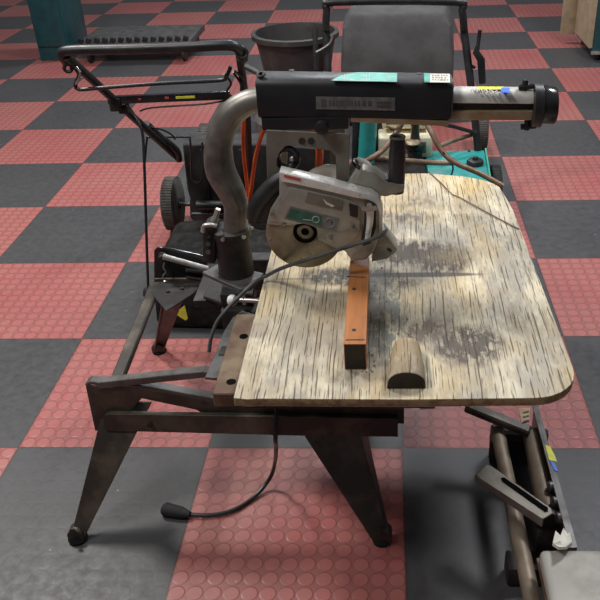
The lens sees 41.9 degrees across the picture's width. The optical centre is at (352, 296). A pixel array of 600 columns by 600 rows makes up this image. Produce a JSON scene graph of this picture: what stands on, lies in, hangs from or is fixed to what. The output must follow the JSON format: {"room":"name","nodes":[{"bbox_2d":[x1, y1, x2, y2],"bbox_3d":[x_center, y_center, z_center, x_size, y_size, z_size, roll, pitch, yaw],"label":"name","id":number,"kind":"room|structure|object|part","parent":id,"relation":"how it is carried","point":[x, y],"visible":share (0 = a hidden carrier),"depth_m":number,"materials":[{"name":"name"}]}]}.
{"room":"garage","nodes":[
{"label":"garage","id":0,"kind":"room"},
{"bbox_2d":[0,0,599,599],"bbox_3d":[0.253,-1.423,4.982,14.000,0.020,13.000,0,31,3],"label":"floor","id":1,"kind":"structure","parent":0,"point":[73,281],"depth_m":2.35,"materials":[{"name":"rubber"}]},
{"bbox_2d":[27,0,87,60],"bbox_3d":[-2.084,-2.220,5.350,0.218,1.100,0.412,0,31,3],"label":"base cabinet","id":2,"kind":"object","parent":1,"relation":"on","point":[57,24],"visible":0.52,"depth_m":5.38,"materials":[{"name":"teal metal"}]},
{"bbox_3d":[-2.091,-2.116,5.179,0.198,0.900,0.012,0,31,3],"label":"door","id":3,"kind":"part","parent":2,"relation":"part of","materials":[{"name":"teal paint"}]},
{"bbox_2d":[77,24,204,62],"bbox_3d":[-1.468,-1.792,5.499,0.773,0.175,0.505,0,31,3],"label":"pallet","id":4,"kind":"object","parent":1,"relation":"on","point":[153,33],"visible":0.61,"depth_m":5.43,"materials":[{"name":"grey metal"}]},
{"bbox_2d":[57,40,329,295],"bbox_3d":[-0.407,-0.670,2.907,0.703,0.887,1.487,0,31,3],"label":"lawn mower","id":5,"kind":"object","parent":1,"relation":"on","point":[204,200],"depth_m":2.54,"materials":[{"name":"metal"}]},
{"bbox_3d":[-0.669,-0.282,2.485,0.066,0.641,0.110,10,33,19],"label":"pull rod","id":6,"kind":"part","parent":5,"relation":"part of","materials":[{"name":"black plastic"}]},
{"bbox_3d":[-0.398,-0.303,2.915,0.405,0.030,0.016,0,31,3],"label":"flap rod","id":7,"kind":"part","parent":5,"relation":"part of","materials":[{"name":"black plastic"}]},
{"bbox_2d":[241,117,265,201],"bbox_3d":[-0.341,-0.452,2.555,0.072,0.396,0.211,-19,35,-26],"label":"extension cord","id":8,"kind":"object","parent":5,"relation":"hanging from","point":[249,190],"visible":0.6,"depth_m":2.58,"materials":[{"name":"orange rubber"}]},
{"bbox_2d":[155,219,271,327],"bbox_3d":[-0.418,-0.094,2.648,0.477,0.172,0.507,0,31,3],"label":"bag","id":9,"kind":"object","parent":1,"relation":"on","point":[187,236],"visible":0.19,"depth_m":2.58,"materials":[{"name":"fabric"}]},
{"bbox_2d":[67,277,403,547],"bbox_3d":[-0.256,0.187,1.959,0.758,0.404,0.775,0,31,3],"label":"stand","id":10,"kind":"object","parent":1,"relation":"on","point":[338,437],"visible":0.74,"depth_m":1.70,"materials":[{"name":"paint"}]},
{"bbox_3d":[-0.551,0.387,1.740,0.128,0.301,0.225,20,38,32],"label":"leg","id":11,"kind":"part","parent":10,"relation":"part of","materials":[{"name":"paint"}]},
{"bbox_3d":[-0.506,0.075,1.846,0.028,0.020,0.405,-2,31,1],"label":"rail","id":12,"kind":"part","parent":10,"relation":"part of","materials":[{"name":"paint"}]},
{"bbox_3d":[-0.524,0.067,2.208,0.072,0.361,0.287,-20,36,-27],"label":"leg","id":13,"kind":"part","parent":10,"relation":"part of","materials":[{"name":"paint"}]},
{"bbox_3d":[-0.243,-0.033,2.025,0.540,0.040,0.010,0,31,3],"label":"rail","id":14,"kind":"part","parent":10,"relation":"part of","materials":[{"name":"metal"}]},
{"bbox_3d":[-0.231,0.239,1.682,0.683,0.132,0.004,0,31,3],"label":"corner plate","id":15,"kind":"part","parent":10,"relation":"part of","materials":[{"name":"paint"}]},
{"bbox_3d":[-0.223,0.276,1.692,0.641,0.064,0.012,0,31,3],"label":"cross rail","id":16,"kind":"part","parent":10,"relation":"part of","materials":[{"name":"paint"}]},
{"bbox_3d":[-0.005,0.380,1.724,0.183,0.304,0.241,-20,36,-27],"label":"leg","id":17,"kind":"part","parent":10,"relation":"part of","materials":[{"name":"paint"}]},
{"bbox_2d":[251,22,338,71],"bbox_3d":[-0.316,-1.319,4.460,0.490,0.378,0.490,0,31,3],"label":"plastic tub","id":18,"kind":"object","parent":1,"relation":"on","point":[281,46],"visible":0.59,"depth_m":4.29,"materials":[{"name":"black plastic"}]},
{"bbox_2d":[154,64,573,518],"bbox_3d":[-0.056,-0.064,1.825,0.952,0.961,1.027,0,31,3],"label":"saw","id":19,"kind":"object","parent":1,"relation":"on","point":[467,285],"visible":0.99,"depth_m":1.58,"materials":[{"name":"brown wood"}]},
{"bbox_3d":[-0.482,-0.054,2.001,0.019,0.071,0.007,-8,32,-10],"label":"hook chain","id":20,"kind":"part","parent":19,"relation":"part of","materials":[{"name":"metal"}]},
{"bbox_3d":[-0.423,-0.085,1.977,0.115,0.051,0.015,0,31,3],"label":"crank rod","id":21,"kind":"part","parent":19,"relation":"part of","materials":[{"name":"metal"}]},
{"bbox_3d":[-0.397,-0.054,2.004,0.065,0.043,0.011,0,31,3],"label":"crank rod","id":22,"kind":"part","parent":19,"relation":"part of","materials":[{"name":"black metal"}]},
{"bbox_3d":[-0.347,-0.028,1.944,0.060,0.020,0.180,0,31,3],"label":"bracket arm","id":23,"kind":"part","parent":19,"relation":"part of"},
{"bbox_3d":[-0.281,0.006,1.848,0.177,0.008,0.064,17,36,29],"label":"plate","id":24,"kind":"part","parent":19,"relation":"part of","materials":[{"name":"grey metal"}]},
{"bbox_3d":[-0.269,0.009,1.753,0.023,0.027,0.027,0,31,3],"label":"knob","id":25,"kind":"part","parent":19,"relation":"part of","materials":[{"name":"white paint"}]},
{"bbox_3d":[-0.278,-0.042,1.783,0.141,0.010,0.082,13,34,23],"label":"plate","id":26,"kind":"part","parent":19,"relation":"part of","materials":[{"name":"grey paint"}]},
{"bbox_3d":[-0.229,0.121,1.550,0.044,0.032,0.270,0,31,3],"label":"table rail","id":27,"kind":"part","parent":19,"relation":"part of","materials":[{"name":"wood"}]},
{"bbox_3d":[-0.268,0.329,1.718,0.246,0.403,0.166,0,31,3],"label":"power cord","id":28,"kind":"part","parent":19,"relation":"part of","materials":[{"name":"black plastic"}]},
{"bbox_3d":[-0.232,0.007,1.750,0.060,0.030,0.011,4,32,9],"label":"threaded rod","id":29,"kind":"part","parent":19,"relation":"part of","materials":[{"name":"metal"}]},
{"bbox_3d":[-0.196,-0.446,1.550,0.017,0.013,0.071,-23,37,-30],"label":"lock lever","id":30,"kind":"part","parent":19,"relation":"part of","materials":[{"name":"silver metal"}]},
{"bbox_3d":[-0.174,-0.205,1.603,0.097,0.111,0.038,0,31,3],"label":"handle","id":31,"kind":"part","parent":19,"relation":"part of","materials":[{"name":"black plastic"}]},
{"bbox_3d":[-0.122,-0.025,1.683,0.403,0.259,0.106,-3,31,-2],"label":"power cord","id":32,"kind":"part","parent":19,"relation":"part of","materials":[{"name":"black rubber"}]},
{"bbox_3d":[-0.099,-0.162,1.594,0.073,0.040,0.001,0,31,3],"label":"green panel","id":33,"kind":"part","parent":19,"relation":"part of","materials":[{"name":"green plastic"}]},
{"bbox_3d":[-0.084,-0.157,1.597,0.113,0.058,0.001,0,31,3],"label":"label plate","id":34,"kind":"part","parent":19,"relation":"part of","materials":[{"name":"green plastic"}]},
{"bbox_3d":[-0.077,-0.162,1.598,0.185,0.136,0.006,0,31,3],"label":"panel","id":35,"kind":"part","parent":19,"relation":"part of","materials":[{"name":"metal"}]},
{"bbox_2d":[313,129,322,166],"bbox_3d":[-0.082,-0.302,1.702,0.039,0.188,0.017,0,31,3],"label":"extension cord","id":36,"kind":"object","parent":19,"relation":"hanging from","point":[319,152],"visible":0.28,"depth_m":1.69,"materials":[{"name":"orange rubber"}]},
{"bbox_3d":[-0.061,-0.333,1.543,0.028,0.030,0.016,0,31,3],"label":"knob","id":37,"kind":"part","parent":19,"relation":"part of","materials":[{"name":"black plastic"}]},
{"bbox_3d":[-0.054,-0.215,1.710,0.132,0.132,0.145,0,31,3],"label":"motor","id":38,"kind":"part","parent":19,"relation":"part of","materials":[{"name":"grey metal"}]},
{"bbox_3d":[0.003,-0.404,1.566,0.383,0.089,0.076,0,31,3],"label":"arm","id":39,"kind":"part","parent":19,"relation":"part of"},
{"bbox_3d":[0.005,-0.379,1.536,0.156,0.031,0.001,0,31,3],"label":"name plate","id":40,"kind":"part","parent":19,"relation":"part of","materials":[{"name":"grey metal"}]},
{"bbox_2d":[344,257,369,368],"bbox_3d":[0.008,0.025,1.572,0.047,0.058,0.331,0,31,3],"label":"block","id":41,"kind":"object","parent":19,"relation":"on","point":[357,309],"visible":0.93,"depth_m":1.50,"materials":[{"name":"orange wood"}]},
{"bbox_3d":[0.034,-0.145,1.591,0.020,0.070,0.016,0,31,3],"label":"depth lever","id":42,"kind":"part","parent":19,"relation":"part of","materials":[{"name":"metal"}]},
{"bbox_2d":[365,267,408,372],"bbox_3d":[0.071,0.034,1.608,0.088,0.005,0.406,0,31,3],"label":"chips","id":43,"kind":"object","parent":19,"relation":"on","point":[381,267],"visible":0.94,"depth_m":1.56,"materials":[{"name":"brown wood"}]},
{"bbox_2d":[387,337,425,387],"bbox_3d":[0.097,0.119,1.430,0.070,0.038,0.114,0,31,3],"label":"block","id":44,"kind":"object","parent":19,"relation":"on","point":[406,369],"visible":1,"depth_m":1.39,"materials":[{"name":"brown wood"}]},
{"bbox_2d":[429,172,518,228],"bbox_3d":[0.301,-0.257,2.071,0.032,0.004,0.423,-16,34,-22],"label":"wire","id":45,"kind":"object","parent":19,"relation":"on","point":[429,172],"visible":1,"depth_m":2.04,"materials":[{"name":"metal"}]},
{"bbox_2d":[312,0,503,191],"bbox_3d":[0.219,-0.835,3.245,0.805,0.778,1.002,0,31,3],"label":"lawn mower","id":46,"kind":"object","parent":1,"relation":"on","point":[370,141],"depth_m":3.15,"materials":[{"name":"teal paint"}]},
{"bbox_3d":[0.016,-0.644,3.229,0.044,0.174,0.036,0,31,3],"label":"engine post","id":47,"kind":"part","parent":46,"relation":"part of","materials":[{"name":"black plastic"}]},
{"bbox_2d":[341,5,453,124],"bbox_3d":[0.243,-1.216,4.084,0.594,0.560,0.360,0,31,3],"label":"fabric bag","id":48,"kind":"object","parent":46,"relation":"attached to","point":[375,38],"visible":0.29,"depth_m":3.87,"materials":[{"name":"grey fabric"}]},
{"bbox_3d":[0.217,-0.637,3.248,0.221,0.090,0.120,0,31,3],"label":"fuel tank","id":49,"kind":"part","parent":46,"relation":"part of","materials":[{"name":"beige plastic"}]},
{"bbox_2d":[406,139,419,145],"bbox_3d":[0.243,-0.619,3.147,0.060,0.012,0.060,0,31,3],"label":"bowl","id":50,"kind":"object","parent":46,"relation":"on","point":[409,142],"depth_m":3.14,"materials":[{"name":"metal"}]},
{"bbox_3d":[0.498,-0.962,3.144,0.088,0.213,0.032,0,31,3],"label":"control lever","id":51,"kind":"part","parent":46,"relation":"part of","materials":[{"name":"black plastic"}]},
{"bbox_2d":[464,405,577,599],"bbox_3d":[0.357,0.470,1.643,0.202,0.204,0.626,0,31,3],"label":"frame","id":52,"kind":"object","parent":1,"relation":"on","point":[511,439],"visible":0.89,"depth_m":1.63,"materials":[{"name":"grey metal"}]},
{"bbox_2d":[536,551,599,599],"bbox_3d":[0.518,0.638,1.361,0.350,0.199,0.330,0,31,3],"label":"metal box","id":53,"kind":"object","parent":1,"relation":"on","point":[564,575],"visible":1,"depth_m":1.41,"materials":[{"name":"grey metal"}]},
{"bbox_2d":[552,528,571,549],"bbox_3d":[0.390,0.449,1.452,0.037,0.031,0.064,0,31,3],"label":"crumpled paper","id":54,"kind":"object","parent":53,"relation":"on","point":[563,541],"visible":1,"depth_m":1.44,"materials":[{"name":"white paper"}]},
{"bbox_2d":[560,0,599,59],"bbox_3d":[1.931,-2.144,4.936,1.020,1.160,0.533,0,31,3],"label":"base cabinet","id":55,"kind":"object","parent":1,"relation":"on","point":[580,17],"visible":1,"depth_m":5.12,"materials":[{"name":"wood"},{"name":"grey-green paint"}]}
]}

